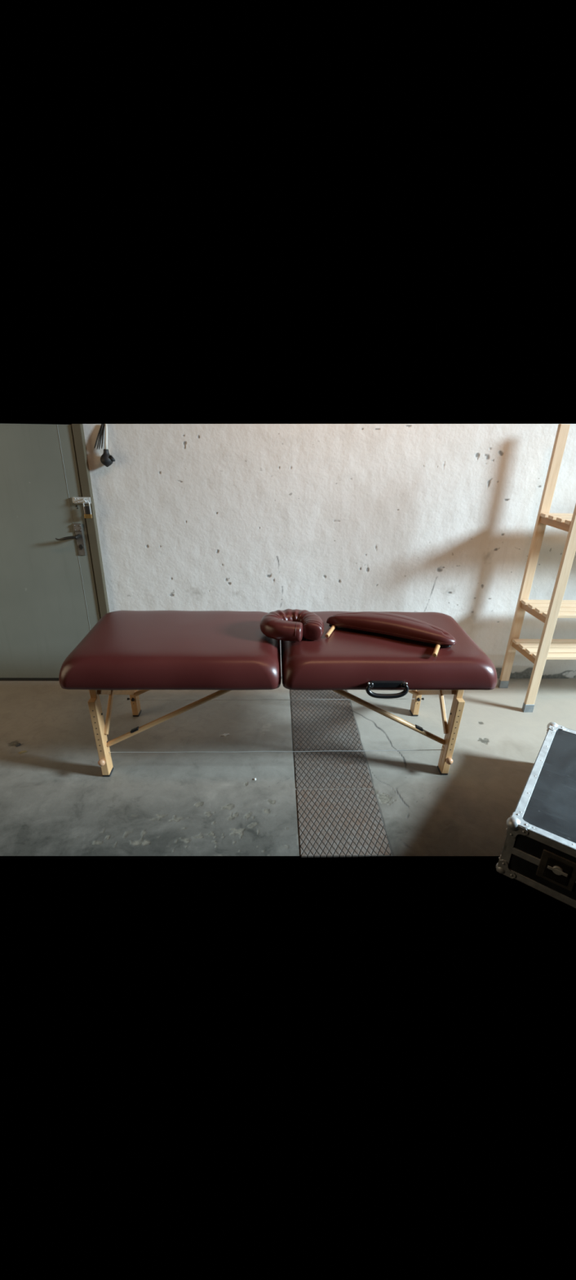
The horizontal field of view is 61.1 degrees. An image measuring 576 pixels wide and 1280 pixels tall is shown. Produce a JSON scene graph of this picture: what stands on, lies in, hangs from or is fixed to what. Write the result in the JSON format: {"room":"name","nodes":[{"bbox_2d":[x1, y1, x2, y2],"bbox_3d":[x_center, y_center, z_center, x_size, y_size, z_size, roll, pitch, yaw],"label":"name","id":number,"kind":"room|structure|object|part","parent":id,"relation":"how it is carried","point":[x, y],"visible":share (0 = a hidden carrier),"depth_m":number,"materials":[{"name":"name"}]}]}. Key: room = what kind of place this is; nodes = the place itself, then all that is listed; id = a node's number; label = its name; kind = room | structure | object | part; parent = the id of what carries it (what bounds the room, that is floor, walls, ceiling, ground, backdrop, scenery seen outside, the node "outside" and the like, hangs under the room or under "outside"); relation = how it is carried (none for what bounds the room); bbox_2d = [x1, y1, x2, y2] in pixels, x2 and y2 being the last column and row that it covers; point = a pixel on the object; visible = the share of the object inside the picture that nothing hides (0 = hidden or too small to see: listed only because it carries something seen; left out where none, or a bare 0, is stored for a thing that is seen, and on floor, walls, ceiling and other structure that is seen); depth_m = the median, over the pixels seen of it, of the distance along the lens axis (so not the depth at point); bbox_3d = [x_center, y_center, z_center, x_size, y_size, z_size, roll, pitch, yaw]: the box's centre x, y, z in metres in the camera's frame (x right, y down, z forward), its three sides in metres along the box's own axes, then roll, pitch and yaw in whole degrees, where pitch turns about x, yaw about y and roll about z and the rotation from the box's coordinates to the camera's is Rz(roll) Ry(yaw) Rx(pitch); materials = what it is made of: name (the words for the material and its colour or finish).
{"room":"storage room","nodes":[
{"label":"storage room","id":0,"kind":"room"},
{"bbox_2d":[0,678,575,856],"bbox_3d":[0.132,0.652,2.107,4.800,0.001,2.070,0,24,-2],"label":"floor","id":1,"kind":"structure","parent":0,"point":[56,799],"depth_m":2.21,"materials":[{"name":"concrete"}]},
{"bbox_2d":[58,610,497,776],"bbox_3d":[-0.038,0.243,2.260,1.742,0.616,0.657,0,24,-2],"label":"massage table","id":2,"kind":"object","parent":1,"relation":"on","point":[126,652],"visible":0.9,"depth_m":1.95,"materials":[{"name":"red leather"}]},
{"bbox_3d":[-0.811,0.316,2.083,0.036,0.354,0.028,0,24,-2],"label":"leg","id":3,"kind":"part","parent":2,"relation":"part of","materials":[{"name":"brown wood"}]},
{"bbox_3d":[-0.808,0.531,2.115,0.031,0.031,0.030,0,24,-2],"label":"knob","id":4,"kind":"part","parent":2,"relation":"part of","materials":[{"name":"beige wood"}]},
{"bbox_3d":[-0.802,0.237,2.296,0.020,0.296,0.461,0,24,-2],"label":"rail","id":5,"kind":"part","parent":2,"relation":"part of","materials":[{"name":"brown wood"}]},
{"bbox_2d":[58,610,281,689],"bbox_3d":[-0.469,0.016,2.160,0.872,0.134,0.620,0,24,-2],"label":"cushion","id":6,"kind":"object","parent":2,"relation":"on","point":[125,650],"depth_m":1.93,"materials":[{"name":"red leather"}]},
{"bbox_2d":[260,608,324,641],"bbox_3d":[0.017,-0.068,2.095,0.274,0.086,0.228,0,24,-2],"label":"cushion","id":7,"kind":"object","parent":2,"relation":"on","point":[287,624],"visible":1,"depth_m":2.03,"materials":[{"name":"red leather"}]},
{"bbox_3d":[0.388,0.175,1.910,0.153,0.028,0.024,0,24,-2],"label":"handle plate","id":8,"kind":"part","parent":2,"relation":"part of","materials":[{"name":"black plastic"}]},
{"bbox_2d":[280,611,497,690],"bbox_3d":[0.402,0.019,2.187,0.868,0.134,0.620,0,24,-2],"label":"cushion","id":9,"kind":"object","parent":2,"relation":"on","point":[345,660],"depth_m":1.93,"materials":[{"name":"red leather"}]},
{"bbox_2d":[325,611,456,657],"bbox_3d":[0.431,-0.050,2.082,0.558,0.077,0.251,11,26,20],"label":"armrest","id":10,"kind":"object","parent":2,"relation":"on","point":[384,624],"visible":1,"depth_m":2.07,"materials":[{"name":"red leather"}]},
{"bbox_3d":[0.446,-0.040,2.133,0.528,0.018,0.117,11,26,21],"label":"board","id":11,"kind":"part","parent":10,"relation":"part of","materials":[{"name":"red leather"}]},
{"bbox_3d":[0.704,0.243,2.343,0.020,0.296,0.461,0,24,-2],"label":"rail","id":12,"kind":"part","parent":2,"relation":"part of","materials":[{"name":"brown wood"}]},
{"bbox_3d":[0.716,0.536,2.162,0.031,0.031,0.030,0,24,-2],"label":"knob","id":13,"kind":"part","parent":2,"relation":"part of","materials":[{"name":"beige wood"}]},
{"bbox_3d":[0.727,0.321,2.131,0.043,0.354,0.028,0,24,-2],"label":"leg","id":14,"kind":"part","parent":2,"relation":"part of","materials":[{"name":"brown wood"}]},
{"bbox_2d":[290,689,373,788],"bbox_3d":[0.192,0.466,2.530,0.335,0.010,0.894,0,24,-2],"label":"metal grate","id":15,"kind":"object","parent":1,"relation":"on","point":[329,726],"visible":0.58,"depth_m":2.41,"materials":[{"name":"grey metal"}]},
{"bbox_2d":[297,788,391,857],"bbox_3d":[0.209,0.723,1.954,0.335,0.010,0.356,0,24,-2],"label":"metal grate","id":16,"kind":"object","parent":1,"relation":"on","point":[333,823],"visible":1,"depth_m":1.93,"materials":[{"name":"grey metal"}]},
{"bbox_2d":[496,722,575,908],"bbox_3d":[1.218,0.673,1.803,0.643,0.244,0.768,17,29,32],"label":"flight case","id":17,"kind":"object","parent":1,"relation":"on","point":[539,851],"visible":1,"depth_m":1.68,"materials":[{"name":"black laminate"}]},
{"bbox_3d":[1.219,0.623,1.781,0.612,0.108,0.737,17,29,32],"label":"lid","id":18,"kind":"part","parent":17,"relation":"part of","materials":[{"name":"black laminate"}]},
{"bbox_3d":[0.887,0.756,1.602,0.110,0.117,0.008,17,29,32],"label":"latch dish","id":19,"kind":"part","parent":17,"relation":"part of","materials":[{"name":"metal"}]},
{"bbox_2d":[543,857,572,885],"bbox_3d":[0.884,0.759,1.599,0.070,0.085,0.004,17,29,32],"label":"latch","id":20,"kind":"object","parent":17,"relation":"on","point":[563,880],"depth_m":1.60,"materials":[{"name":"silver metal"}]},
{"bbox_2d":[497,423,575,712],"bbox_3d":[1.791,-0.325,2.563,0.988,1.467,0.295,0,24,-2],"label":"ladder","id":21,"kind":"object","parent":1,"relation":"on","point":[538,651],"visible":1,"depth_m":2.59,"materials":[{"name":"brown wood"}]},
{"bbox_3d":[1.330,0.071,2.727,0.019,0.034,0.250,-2,24,-6],"label":"rail","id":22,"kind":"part","parent":21,"relation":"part of","materials":[{"name":"brown wood"}]},
{"bbox_3d":[1.333,-0.147,2.629,0.019,0.034,0.250,-2,24,-6],"label":"rail","id":23,"kind":"part","parent":21,"relation":"part of","materials":[{"name":"brown wood"}]},
{"bbox_3d":[1.357,-0.293,2.417,0.065,1.421,0.022,0,24,-2],"label":"post","id":24,"kind":"part","parent":21,"relation":"part of","materials":[{"name":"brown wood"}]},
{"bbox_3d":[1.341,-0.581,2.436,0.019,0.034,0.250,-2,24,-6],"label":"rail","id":25,"kind":"part","parent":21,"relation":"part of","materials":[{"name":"brown wood"}]},
{"bbox_2d":[82,423,575,678],"bbox_3d":[0.737,-0.469,2.819,3.555,1.486,0.150,0,24,-2],"label":"wall","id":26,"kind":"structure","parent":0,"point":[265,517],"depth_m":2.64,"materials":[{"name":"paint"}]},
{"bbox_2d":[0,423,109,680],"bbox_3d":[-1.655,-0.411,2.665,1.254,1.430,0.109,0,24,-2],"label":"door","id":27,"kind":"structure","parent":26,"relation":"in","point":[53,592],"depth_m":2.64,"materials":[{"name":"grey paint"}]},
{"bbox_3d":[-1.170,-0.545,2.588,0.121,0.027,0.051,0,24,-2],"label":"lever handle","id":28,"kind":"part","parent":27,"relation":"part of","materials":[{"name":"metal"}]},
{"bbox_3d":[-1.119,-0.540,2.620,0.038,0.172,0.007,0,24,-2],"label":"lock plate","id":29,"kind":"part","parent":27,"relation":"part of","materials":[{"name":"metal"}]},
{"bbox_2d":[83,500,92,518],"bbox_3d":[-1.043,-0.679,2.531,0.036,0.091,0.017,0,24,-2],"label":"padlock","id":30,"kind":"object","parent":27,"relation":"hanging from","point":[87,513],"visible":1,"depth_m":2.53,"materials":[{"name":"gold metal"}]},
{"bbox_3d":[-1.054,-0.418,2.705,0.050,1.430,0.064,0,24,-2],"label":"frame","id":31,"kind":"part","parent":27,"relation":"part of","materials":[{"name":"green paint"}]},
{"bbox_2d":[93,423,105,449],"bbox_3d":[-0.938,-1.012,2.425,0.067,0.120,0.014,-6,25,-14],"label":"rake","id":32,"kind":"object","parent":26,"relation":"hanging from","point":[101,430],"visible":1,"depth_m":2.42,"materials":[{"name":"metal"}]},
{"bbox_2d":[100,423,115,466],"bbox_3d":[-0.910,-0.970,2.432,0.067,0.200,0.061,-11,27,-26],"label":"plug","id":33,"kind":"object","parent":26,"relation":"hanging from","point":[107,460],"visible":1,"depth_m":2.43,"materials":[{"name":"black plastic"}]},
{"bbox_3d":[-0.905,-1.008,2.423,0.014,0.123,0.033,16,28,31],"label":"cord","id":34,"kind":"part","parent":33,"relation":"part of","materials":[{"name":"white plastic"}]}
]}

